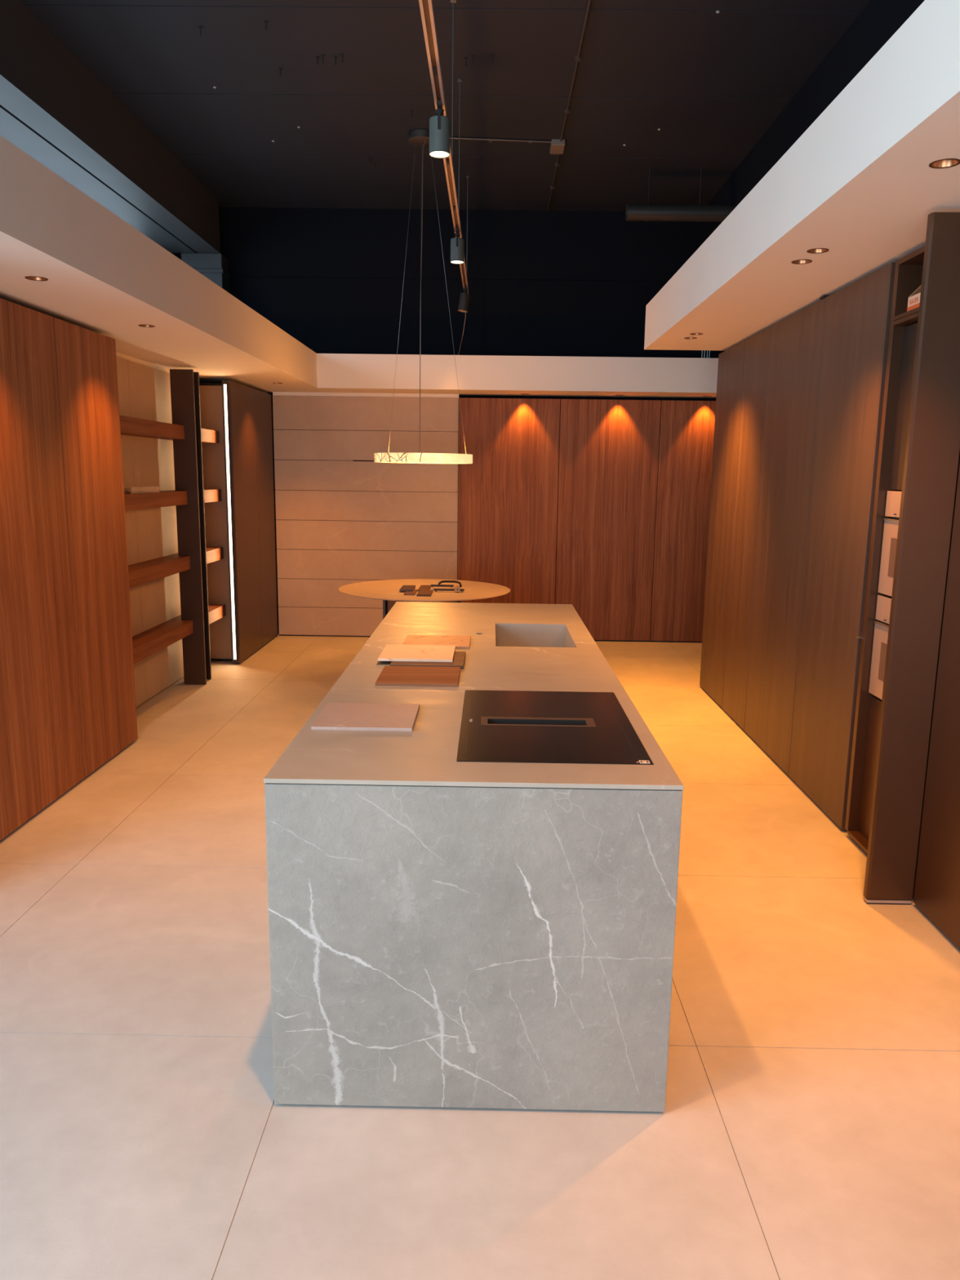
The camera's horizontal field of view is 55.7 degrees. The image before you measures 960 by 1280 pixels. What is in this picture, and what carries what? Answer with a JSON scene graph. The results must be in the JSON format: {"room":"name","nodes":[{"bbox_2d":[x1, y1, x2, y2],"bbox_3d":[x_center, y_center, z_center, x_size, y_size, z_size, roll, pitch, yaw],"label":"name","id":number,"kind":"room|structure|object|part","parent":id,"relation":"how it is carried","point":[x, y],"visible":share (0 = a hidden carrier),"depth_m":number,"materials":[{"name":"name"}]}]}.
{"room":"store","nodes":[
{"label":"store","id":0,"kind":"room"},
{"bbox_2d":[19,0,870,211],"bbox_3d":[-0.397,-3.038,2.628,5.660,0.165,12.250,1,10,1],"label":"ceiling","id":1,"kind":"structure","parent":0,"point":[278,104],"depth_m":5.92,"materials":[{"name":"black paint"}]},
{"bbox_2d":[0,0,220,253],"bbox_3d":[-2.870,-2.785,2.580,0.722,0.470,12.000,1,10,1],"label":"wall","id":2,"kind":"structure","parent":1,"relation":"attached to","point":[53,108],"depth_m":5.97,"materials":[{"name":"black paint"}]},
{"bbox_2d":[408,128,429,151],"label":"ceiling canopy","id":3,"kind":"object","parent":1,"relation":"hanging from","point":[420,137],"depth_m":6.67,"materials":[{"name":"metal"}]},
{"bbox_3d":[-0.436,-2.539,6.743,0.020,2.267,0.320,1,10,3],"label":"power cord","id":4,"kind":"part","parent":3,"relation":"part of","materials":[{"name":"black plastic"}]},
{"bbox_2d":[373,433,472,463],"label":"pendant","id":5,"kind":"object","parent":1,"relation":"hanging from","point":[413,458],"depth_m":6.82,"materials":[{"name":"metal"}]},
{"bbox_3d":[-0.359,-3.531,5.481,5.660,0.020,1.152,1,10,1],"label":"panel","id":6,"kind":"part","parent":1,"relation":"part of","materials":[{"name":"black paint"}]},
{"bbox_2d":[418,0,469,293],"bbox_3d":[-0.177,-2.714,3.447,0.054,0.849,9.750,1,10,1],"label":"track rail","id":7,"kind":"object","parent":1,"relation":"hanging from","point":[426,6],"visible":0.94,"depth_m":4.08,"materials":[{"name":"metal"}]},
{"bbox_2d":[429,99,449,158],"bbox_3d":[-0.184,-2.305,4.104,0.094,0.208,0.099,10,14,41],"label":"track spotlight","id":8,"kind":"object","parent":7,"relation":"hanging from","point":[439,124],"visible":1,"depth_m":4.08,"materials":[{"name":"grey paint"}]},
{"bbox_3d":[-0.182,-2.327,4.078,0.012,0.080,0.059,1,10,1],"label":"stem","id":9,"kind":"part","parent":8,"relation":"part of","materials":[{"name":"black metal"}]},
{"bbox_3d":[-0.146,-2.996,4.896,0.006,0.815,0.006,-3,11,-22],"label":"suspension rod","id":10,"kind":"part","parent":7,"relation":"part of","materials":[{"name":"metal"}]},
{"bbox_2d":[450,227,464,263],"bbox_3d":[-0.156,-2.687,6.199,0.094,0.208,0.099,10,14,41],"label":"track spotlight","id":11,"kind":"object","parent":7,"relation":"hanging from","point":[457,244],"visible":1,"depth_m":6.17,"materials":[{"name":"grey paint"}]},
{"bbox_3d":[-0.134,-3.174,5.872,0.006,0.815,0.006,5,11,23],"label":"suspension rod","id":12,"kind":"part","parent":7,"relation":"part of","materials":[{"name":"metal"}]},
{"bbox_2d":[457,312,466,355],"bbox_3d":[-0.170,-2.887,8.302,0.017,0.555,0.152,-4,12,-27],"label":"cable","id":13,"kind":"object","parent":7,"relation":"hanging from","point":[465,313],"visible":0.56,"depth_m":8.27,"materials":[{"name":"black metal"}]},
{"bbox_2d":[457,285,470,312],"bbox_3d":[-0.142,-3.028,8.084,0.116,0.214,0.107,1,10,1],"label":"track spotlight","id":14,"kind":"object","parent":7,"relation":"hanging from","point":[464,298],"visible":1,"depth_m":8.05,"materials":[{"name":"paint"}]},
{"bbox_3d":[-0.109,-3.517,7.754,0.006,0.815,0.006,-3,11,-22],"label":"suspension rod","id":15,"kind":"part","parent":7,"relation":"part of","materials":[{"name":"metal"}]},
{"bbox_3d":[-0.374,-3.323,4.340,5.660,0.020,1.152,1,10,1],"label":"panel","id":16,"kind":"part","parent":1,"relation":"part of","materials":[{"name":"black paint"}]},
{"bbox_3d":[-0.344,-3.739,6.622,5.660,0.020,1.152,1,10,1],"label":"panel","id":17,"kind":"part","parent":1,"relation":"part of","materials":[{"name":"black paint"}]},
{"bbox_3d":[-0.327,-3.977,7.925,5.660,0.020,1.482,1,10,1],"label":"panel","id":18,"kind":"part","parent":1,"relation":"part of","materials":[{"name":"black paint"}]},
{"bbox_2d":[449,0,591,211],"bbox_3d":[0.137,-3.236,4.084,0.931,0.045,9.200,1,10,1],"label":"conduit","id":19,"kind":"object","parent":1,"relation":"attached to","point":[557,145],"visible":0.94,"depth_m":6.79,"materials":[{"name":"metal"}]},
{"bbox_2d":[625,168,735,222],"bbox_3d":[1.648,-3.646,7.446,0.880,0.407,0.134,1,10,1],"label":"ventilation duct","id":20,"kind":"object","parent":1,"relation":"hanging from","point":[634,212],"visible":0.96,"depth_m":7.42,"materials":[{"name":"black metal"}]},
{"bbox_3d":[1.383,-3.715,7.437,0.005,0.275,0.006,1,10,1],"label":"strap rod","id":21,"kind":"part","parent":20,"relation":"part of","materials":[{"name":"black metal"}]},
{"bbox_3d":[1.803,-3.708,7.432,0.005,0.275,0.006,1,10,1],"label":"strap rod","id":22,"kind":"part","parent":20,"relation":"part of","materials":[{"name":"black metal"}]},
{"bbox_2d":[171,207,724,633],"bbox_3d":[-0.343,-2.107,9.069,5.660,4.310,0.112,1,10,1],"label":"wall","id":23,"kind":"structure","parent":0,"point":[563,283],"depth_m":8.76,"materials":[{"name":"black paint"}]},
{"bbox_2d":[181,253,230,293],"bbox_3d":[-2.638,-3.200,8.710,0.445,0.910,0.255,1,10,1],"label":"trim","id":24,"kind":"structure","parent":23,"relation":"attached to","point":[215,267],"depth_m":8.54,"materials":[{"name":"black paint"}]},
{"bbox_2d":[699,0,924,246],"bbox_3d":[2.220,-2.430,2.698,0.410,1.080,12.238,1,10,1],"label":"trim","id":25,"kind":"structure","parent":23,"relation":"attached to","point":[879,20],"depth_m":5.52,"materials":[{"name":"black paint"}]},
{"bbox_2d":[0,633,959,1279],"bbox_3d":[-0.451,1.091,3.382,5.660,0.060,12.250,1,10,1],"label":"floor","id":26,"kind":"structure","parent":0,"point":[808,1128],"depth_m":2.56,"materials":[{"name":"tile"}]},
{"bbox_2d":[0,297,84,840],"bbox_3d":[-2.402,-0.343,4.270,0.560,2.390,0.860,1,10,1],"label":"tall cabinet","id":27,"kind":"object","parent":26,"relation":"on","point":[42,753],"visible":1,"depth_m":4.31,"materials":[{"name":"brown wood"}]},
{"bbox_2d":[53,317,137,777],"bbox_3d":[-2.392,-0.487,5.062,0.560,2.390,0.746,1,10,1],"label":"tall cabinet","id":28,"kind":"object","parent":26,"relation":"on","point":[86,360],"visible":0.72,"depth_m":5.01,"materials":[{"name":"brown wood"}]},
{"bbox_2d":[115,351,183,707],"bbox_3d":[-2.424,-0.785,6.609,0.050,2.420,2.380,1,10,1],"label":"wall panel","id":29,"kind":"object","parent":26,"relation":"on","point":[144,387],"visible":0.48,"depth_m":6.61,"materials":[{"name":"beige stone"}]},
{"bbox_2d":[119,415,219,443],"bbox_3d":[-2.299,-1.497,6.489,0.179,0.100,2.344,1,10,1],"label":"wall shelf","id":30,"kind":"object","parent":29,"relation":"attached to","point":[130,426],"visible":0.66,"depth_m":6.26,"materials":[{"name":"brown wood"}]},
{"bbox_2d":[124,488,221,510],"bbox_3d":[-2.305,-1.024,6.576,0.179,0.100,2.344,1,10,1],"label":"wall shelf","id":31,"kind":"object","parent":29,"relation":"attached to","point":[146,500],"visible":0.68,"depth_m":6.34,"materials":[{"name":"brown wood"}]},
{"bbox_3d":[-2.301,-1.008,6.099,0.120,0.040,0.500,1,10,1],"label":"clear tray","id":32,"kind":"object","parent":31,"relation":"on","visible":0},
{"bbox_2d":[125,486,133,493],"bbox_3d":[-2.290,-0.982,5.936,0.053,0.042,0.088,1,10,1],"label":"stone ornament","id":33,"kind":"object","parent":32,"relation":"in","point":[129,490],"visible":1,"depth_m":5.91,"materials":[{"name":"stone"}]},
{"bbox_2d":[137,488,144,492],"bbox_3d":[-2.273,-1.000,6.090,0.037,0.022,0.097,1,10,1],"label":"stone ornament","id":34,"kind":"object","parent":32,"relation":"in","point":[139,490],"visible":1,"depth_m":6.07,"materials":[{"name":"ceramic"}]},
{"bbox_2d":[128,546,223,588],"bbox_3d":[-2.312,-0.541,6.664,0.179,0.100,2.344,1,10,1],"label":"wall shelf","id":35,"kind":"object","parent":29,"relation":"attached to","point":[143,572],"visible":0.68,"depth_m":6.45,"materials":[{"name":"brown wood"}]},
{"bbox_2d":[132,604,226,664],"bbox_3d":[-2.318,-0.053,6.753,0.179,0.100,2.344,1,10,1],"label":"wall shelf","id":36,"kind":"object","parent":29,"relation":"attached to","point":[148,642],"visible":0.66,"depth_m":6.55,"materials":[{"name":"brown wood"}]},
{"bbox_2d":[169,368,211,684],"bbox_3d":[-2.221,-0.844,7.019,0.170,2.385,0.202,1,10,1],"label":"panel","id":37,"kind":"object","parent":26,"relation":"on","point":[184,383],"visible":1,"depth_m":6.94,"materials":[{"name":"brown wood"}]},
{"bbox_3d":[-2.228,-0.860,7.108,0.154,2.385,0.022,1,10,1],"label":"door","id":38,"kind":"part","parent":37,"relation":"part of","materials":[{"name":"black wood"}]},
{"bbox_2d":[199,383,231,659],"bbox_3d":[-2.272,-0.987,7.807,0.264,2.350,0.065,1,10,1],"label":"shelving unit","id":39,"kind":"object","parent":26,"relation":"on","point":[211,394],"visible":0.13,"depth_m":7.76,"materials":[{"name":"brown wood"}]},
{"bbox_2d":[199,379,262,662],"bbox_3d":[-2.331,-1.034,8.061,0.538,2.390,0.778,1,10,1],"label":"tall cabinet","id":40,"kind":"object","parent":26,"relation":"on","point":[242,409],"visible":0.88,"depth_m":7.98,"materials":[{"name":"paint"}]},
{"bbox_2d":[222,380,237,662],"bbox_3d":[-2.113,-0.976,7.716,0.048,2.366,0.095,1,10,1],"label":"light strip","id":41,"kind":"object","parent":40,"relation":"attached to","point":[224,383],"visible":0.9,"depth_m":7.67,"materials":[{"name":"white plastic"}]},
{"bbox_3d":[-2.072,-1.038,8.056,0.021,2.374,0.778,1,10,1],"label":"door","id":42,"kind":"part","parent":40,"relation":"part of","materials":[{"name":"brown wood"}]},
{"bbox_2d":[254,388,277,646],"bbox_3d":[-2.322,-1.161,8.756,0.538,2.390,0.630,1,10,1],"label":"tall cabinet","id":43,"kind":"object","parent":26,"relation":"on","point":[263,403],"visible":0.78,"depth_m":8.73,"materials":[{"name":"paint"}]},
{"bbox_2d":[272,391,458,636],"bbox_3d":[-1.132,-1.226,9.118,1.819,2.420,0.092,1,10,1],"label":"stone wall","id":44,"kind":"structure","parent":26,"relation":"on","point":[344,517],"depth_m":9.05,"materials":[{"name":"beige stone"}]},
{"bbox_2d":[338,578,510,619],"bbox_3d":[-0.449,-0.073,7.393,1.380,0.788,1.380,1,10,1],"label":"round table","id":45,"kind":"object","parent":26,"relation":"on","point":[388,591],"depth_m":7.16,"materials":[{"name":"wood"}]},
{"bbox_2d":[399,585,415,591],"bbox_3d":[-0.575,-0.412,7.226,0.102,0.012,0.290,1,10,1],"label":"sample","id":46,"kind":"object","parent":45,"relation":"on","point":[404,588],"visible":1,"depth_m":7.18,"materials":[{"name":"brown wood"}]},
{"bbox_2d":[403,589,417,595],"bbox_3d":[-0.538,-0.370,7.061,0.085,0.010,0.270,1,10,1],"label":"sample","id":47,"kind":"object","parent":45,"relation":"on","point":[414,592],"visible":0.76,"depth_m":6.98,"materials":[{"name":"brown wood"}]},
{"bbox_2d":[417,585,431,591],"bbox_3d":[-0.446,-0.418,7.328,0.086,0.010,0.325,1,10,1],"label":"sample","id":48,"kind":"object","parent":45,"relation":"on","point":[422,587],"visible":0.69,"depth_m":7.30,"materials":[{"name":"brown wood"}]},
{"bbox_2d":[416,590,433,596],"bbox_3d":[-0.425,-0.362,7.018,0.108,0.012,0.285,1,10,1],"label":"sample","id":49,"kind":"object","parent":45,"relation":"on","point":[421,593],"visible":1,"depth_m":6.97,"materials":[{"name":"brown wood"}]},
{"bbox_3d":[-0.308,-0.438,7.409,0.185,0.024,0.030,1,10,1],"label":"bar handle","id":50,"kind":"part","parent":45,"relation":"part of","materials":[{"name":"black metal"}]},
{"bbox_2d":[430,586,454,590],"bbox_3d":[-0.288,-0.411,7.307,0.218,0.008,0.145,1,10,1],"label":"sample","id":51,"kind":"object","parent":45,"relation":"on","point":[432,588],"visible":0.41,"depth_m":7.33,"materials":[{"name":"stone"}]},
{"bbox_3d":[-0.244,-0.390,7.153,0.240,0.024,0.030,1,10,1],"label":"bar handle","id":52,"kind":"part","parent":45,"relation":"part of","materials":[{"name":"black metal"}]},
{"bbox_3d":[-0.249,-0.465,7.500,0.198,0.045,0.082,1,10,1],"label":"arched handle","id":53,"kind":"part","parent":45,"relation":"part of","materials":[{"name":"black metal"}]},
{"bbox_3d":[-0.177,-0.396,7.122,0.046,0.048,0.032,1,10,1],"label":"dial knob","id":54,"kind":"part","parent":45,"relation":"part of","materials":[{"name":"silver metal"}]},
{"bbox_2d":[264,782,682,1111],"bbox_3d":[-0.002,0.519,3.876,1.035,0.898,3.163,1,10,1],"label":"kitchen island","id":55,"kind":"object","parent":26,"relation":"on","point":[430,946],"visible":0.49,"depth_m":2.32,"materials":[{"name":"stone"}]},
{"bbox_2d":[263,601,684,790],"bbox_3d":[0.002,0.176,3.813,1.035,0.224,3.166,1,10,1],"label":"island countertop","id":56,"kind":"structure","parent":55,"relation":"on","point":[513,646],"depth_m":3.04,"materials":[{"name":"stone"}]},
{"bbox_2d":[311,702,419,731],"bbox_3d":[-0.346,0.236,2.809,0.297,0.010,0.287,1,10,1],"label":"sample","id":57,"kind":"object","parent":56,"relation":"on","point":[335,716],"visible":1,"depth_m":2.78,"materials":[{"name":"grey stone"}]},
{"bbox_2d":[376,661,391,665],"bbox_3d":[-0.265,0.076,3.708,0.286,0.002,0.260,1,10,1],"label":"sample","id":58,"kind":"object","parent":56,"relation":"on","point":[379,663],"visible":0.2,"depth_m":3.60,"materials":[{"name":"black"}]},
{"bbox_2d":[375,666,460,686],"bbox_3d":[-0.224,0.133,3.379,0.295,0.010,0.290,1,10,1],"label":"sample","id":59,"kind":"object","parent":56,"relation":"on","point":[424,676],"visible":1,"depth_m":3.34,"materials":[{"name":"brown wood"}]},
{"bbox_2d":[390,651,466,668],"bbox_3d":[-0.205,0.077,3.674,0.287,0.010,0.289,1,10,1],"label":"sample","id":60,"kind":"object","parent":56,"relation":"on","point":[459,658],"visible":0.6,"depth_m":3.57,"materials":[{"name":"brown wood"}]},
{"bbox_2d":[377,644,455,662],"bbox_3d":[-0.255,0.053,3.746,0.296,0.010,0.305,1,10,1],"label":"sample","id":61,"kind":"object","parent":60,"relation":"on","point":[391,652],"visible":1,"depth_m":3.71,"materials":[{"name":"white stone"}]},
{"bbox_2d":[402,635,471,648],"bbox_3d":[-0.191,0.007,4.075,0.293,0.009,0.274,1,10,1],"label":"sample","id":62,"kind":"object","parent":56,"relation":"on","point":[460,642],"visible":0.76,"depth_m":4.07,"materials":[{"name":"beige wood"}]},
{"bbox_2d":[495,625,575,647],"bbox_3d":[0.251,0.090,4.335,0.385,0.212,0.658,1,10,1],"label":"sink basin","id":63,"kind":"object","parent":56,"relation":"in","point":[506,636],"depth_m":4.63,"materials":[{"name":"stone"}]},
{"bbox_2d":[457,689,653,764],"bbox_3d":[0.203,0.278,2.791,0.516,0.058,0.801,1,10,1],"label":"induction hob","id":64,"kind":"object","parent":56,"relation":"in","point":[582,727],"visible":1,"depth_m":2.70,"materials":[{"name":"black glass"}]},
{"bbox_2d":[480,716,595,726],"bbox_3d":[0.177,0.278,2.791,0.348,0.058,0.095,1,10,1],"label":"vent","id":65,"kind":"object","parent":64,"relation":"attached to","point":[485,721],"depth_m":2.81,"materials":[{"name":"metal"}]},
{"bbox_2d":[457,397,559,604],"bbox_3d":[0.274,-1.182,9.080,0.985,2.383,0.105,1,10,1],"label":"wood wall panel","id":66,"kind":"object","parent":26,"relation":"on","point":[508,495],"visible":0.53,"depth_m":8.98,"materials":[{"name":"brown wood"}]},
{"bbox_2d":[554,399,661,641],"bbox_3d":[1.255,-1.167,9.070,0.971,2.383,0.105,1,10,1],"label":"wood wall panel","id":67,"kind":"object","parent":26,"relation":"on","point":[608,458],"visible":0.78,"depth_m":9.00,"materials":[{"name":"brown wood"}]},
{"bbox_2d":[648,400,715,642],"bbox_3d":[2.098,-1.154,9.061,0.706,2.383,0.105,1,10,1],"label":"wood wall panel","id":68,"kind":"object","parent":26,"relation":"on","point":[686,428],"visible":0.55,"depth_m":9.00,"materials":[{"name":"brown wood"}]},
{"bbox_2d":[699,340,745,707],"bbox_3d":[2.050,-0.815,6.690,0.560,2.565,0.726,1,10,1],"label":"tall cabinet","id":69,"kind":"object","parent":26,"relation":"on","point":[731,362],"visible":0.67,"depth_m":6.65,"materials":[{"name":"brown wood"}]},
{"bbox_2d":[722,326,771,730],"bbox_3d":[2.042,-0.697,6.047,0.560,2.565,0.578,1,10,1],"label":"tall cabinet","id":70,"kind":"object","parent":26,"relation":"on","point":[757,349],"visible":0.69,"depth_m":6.02,"materials":[{"name":"brown wood"}]},
{"bbox_2d":[744,295,828,775],"bbox_3d":[2.029,-0.570,5.312,0.566,2.577,0.910,1,10,1],"label":"tall cabinet","id":71,"kind":"object","parent":26,"relation":"on","point":[796,340],"visible":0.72,"depth_m":5.25,"materials":[{"name":"brown wood"}]},
{"bbox_2d":[788,262,895,829],"bbox_3d":[2.015,-0.409,4.464,0.572,2.565,0.812,1,10,1],"label":"tall cabinet","id":72,"kind":"object","parent":26,"relation":"on","point":[857,317],"visible":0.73,"depth_m":4.40,"materials":[{"name":"brown wood"}]},
{"bbox_2d":[844,245,959,898],"bbox_3d":[2.018,-0.277,3.752,0.573,2.562,0.684,1,10,1],"label":"tall cabinet","id":73,"kind":"object","parent":26,"relation":"on","point":[908,268],"visible":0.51,"depth_m":3.95,"materials":[{"name":"brown wood"}]},
{"bbox_3d":[1.991,0.955,3.960,0.553,0.018,0.580,1,10,1],"label":"rail","id":74,"kind":"part","parent":73,"relation":"part of","materials":[{"name":"brown wood"}]},
{"bbox_3d":[1.777,0.623,3.902,0.020,0.650,0.578,1,10,1],"label":"infill panel","id":75,"kind":"part","parent":73,"relation":"part of","materials":[{"name":"brown wood"}]},
{"bbox_2d":[868,595,891,699],"bbox_3d":[2.005,0.072,3.799,0.508,0.445,0.566,1,10,1],"label":"oven","id":76,"kind":"object","parent":73,"relation":"in","point":[883,603],"visible":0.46,"depth_m":4.01,"materials":[{"name":"beige glass"}]},
{"bbox_3d":[1.771,-0.097,3.771,0.016,0.109,0.566,1,10,1],"label":"control panel","id":77,"kind":"part","parent":76,"relation":"part of","materials":[{"name":"beige glass"}]},
{"bbox_3d":[2.022,-0.347,4.035,0.573,2.527,0.035,1,10,1],"label":"panel","id":78,"kind":"part","parent":73,"relation":"part of","materials":[{"name":"brown wood"}]},
{"bbox_2d":[877,490,902,596],"bbox_3d":[2.011,-0.376,3.717,0.508,0.445,0.566,1,10,1],"label":"oven","id":79,"kind":"object","parent":73,"relation":"in","point":[893,499],"visible":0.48,"depth_m":3.92,"materials":[{"name":"beige glass"}]},
{"bbox_3d":[1.777,-0.545,3.689,0.016,0.109,0.566,1,10,1],"label":"control panel","id":80,"kind":"part","parent":79,"relation":"part of","materials":[{"name":"beige glass"}]},
{"bbox_3d":[1.797,-0.937,3.618,0.020,0.677,0.578,1,10,1],"label":"infill panel","id":81,"kind":"part","parent":73,"relation":"part of","materials":[{"name":"brown wood"}]},
{"bbox_2d":[893,311,918,325],"bbox_3d":[2.021,-1.282,3.552,0.553,0.017,0.580,1,10,1],"label":"shelf","id":82,"kind":"object","parent":73,"relation":"attached to","point":[907,318],"depth_m":3.75,"materials":[{"name":"brown wood"}]},
{"bbox_3d":[2.034,-1.524,3.507,0.573,0.022,0.580,1,10,1],"label":"panel","id":83,"kind":"part","parent":73,"relation":"part of","materials":[{"name":"brown wood"}]},
{"bbox_2d":[906,284,921,311],"bbox_3d":[1.820,-1.376,3.654,0.139,0.088,0.130,1,10,1],"label":"cardboard box","id":84,"kind":"object","parent":73,"relation":"on","point":[913,301],"visible":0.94,"depth_m":3.67,"materials":[{"name":"cardboard"}]},
{"bbox_3d":[1.821,-1.404,3.651,0.138,0.032,0.125,1,10,1],"label":"box lid","id":85,"kind":"part","parent":84,"relation":"part of","materials":[{"name":"cardboard"}]},
{"bbox_3d":[2.014,-0.236,3.430,0.573,2.527,0.035,1,10,1],"label":"panel","id":86,"kind":"part","parent":73,"relation":"part of","materials":[{"name":"brown wood"}]},
{"bbox_2d":[863,212,959,904],"bbox_3d":[1.636,-0.217,3.382,0.178,2.566,0.035,1,10,1],"label":"end fin","id":87,"kind":"object","parent":26,"relation":"on","point":[932,450],"visible":1,"depth_m":3.36,"materials":[{"name":"brown wood"}]},
{"bbox_2d":[913,464,959,949],"bbox_3d":[2.000,-0.125,2.908,0.560,2.565,0.915,1,10,1],"label":"tall cabinet","id":88,"kind":"object","parent":26,"relation":"on","point":[937,882],"visible":1,"depth_m":3.35,"materials":[{"name":"paint"}]},
{"bbox_3d":[-3.303,-1.043,3.030,0.100,4.310,12.450,1,10,1],"label":"wall","id":89,"kind":"structure","parent":0,"visible":0},
{"bbox_2d":[24,275,48,280],"bbox_3d":[-1.814,-1.500,3.712,0.086,0.047,0.086,1,10,1],"label":"recessed light","id":90,"kind":"object","parent":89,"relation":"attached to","point":[29,277],"visible":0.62,"depth_m":3.74,"materials":[{"name":"orange metal"}]},
{"bbox_2d":[137,324,155,327],"bbox_3d":[-1.798,-1.717,4.898,0.086,0.047,0.086,1,10,1],"label":"recessed light","id":91,"kind":"object","parent":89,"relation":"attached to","point":[142,325],"visible":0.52,"depth_m":4.93,"materials":[{"name":"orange metal"}]},
{"bbox_2d":[0,135,325,392],"bbox_3d":[-2.371,-2.028,5.831,1.674,0.306,6.338,1,10,1],"label":"ceiling soffit","id":92,"kind":"structure","parent":89,"relation":"attached to","point":[105,277],"depth_m":4.29,"materials":[{"name":"white paint"}]},
{"bbox_3d":[2.456,-0.956,2.970,0.100,4.310,12.450,1,10,1],"label":"wall","id":93,"kind":"structure","parent":0,"visible":0},
{"bbox_2d":[316,353,718,398],"bbox_3d":[0.496,-2.502,8.630,3.986,0.306,0.586,1,10,1],"label":"trim","id":94,"kind":"structure","parent":93,"relation":"attached to","point":[477,375],"depth_m":8.35,"materials":[{"name":"white paint"}]},
{"bbox_2d":[684,337,697,339],"bbox_3d":[1.431,-2.074,6.171,0.086,0.047,0.086,1,10,1],"label":"recessed light","id":95,"kind":"object","parent":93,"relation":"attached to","point":[689,338],"visible":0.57,"depth_m":6.20,"materials":[{"name":"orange metal"}]},
{"bbox_2d":[689,333,702,335],"bbox_3d":[1.429,-2.042,5.993,0.086,0.047,0.086,1,10,1],"label":"recessed light","id":96,"kind":"object","parent":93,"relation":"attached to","point":[692,334],"visible":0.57,"depth_m":6.03,"materials":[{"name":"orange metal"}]},
{"bbox_2d":[791,259,812,264],"bbox_3d":[1.402,-1.670,3.954,0.086,0.047,0.086,1,10,1],"label":"recessed light","id":97,"kind":"object","parent":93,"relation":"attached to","point":[797,261],"visible":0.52,"depth_m":3.98,"materials":[{"name":"orange metal"}]},
{"bbox_2d":[644,0,959,351],"bbox_3d":[1.790,-1.541,2.526,1.240,0.313,8.570,1,10,1],"label":"ceiling soffit","id":98,"kind":"structure","parent":93,"relation":"attached to","point":[859,184],"depth_m":3.31,"materials":[{"name":"white paint"}]},
{"bbox_2d":[806,248,828,253],"bbox_3d":[1.399,-1.634,3.759,0.086,0.047,0.086,1,10,1],"label":"recessed light","id":99,"kind":"object","parent":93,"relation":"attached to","point":[815,251],"visible":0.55,"depth_m":3.79,"materials":[{"name":"orange metal"}]},
{"bbox_2d":[928,158,959,168],"bbox_3d":[1.385,-1.442,2.702,0.086,0.047,0.086,1,10,1],"label":"recessed light","id":100,"kind":"object","parent":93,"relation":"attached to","point":[946,162],"visible":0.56,"depth_m":2.73,"materials":[{"name":"orange metal"}]}
]}

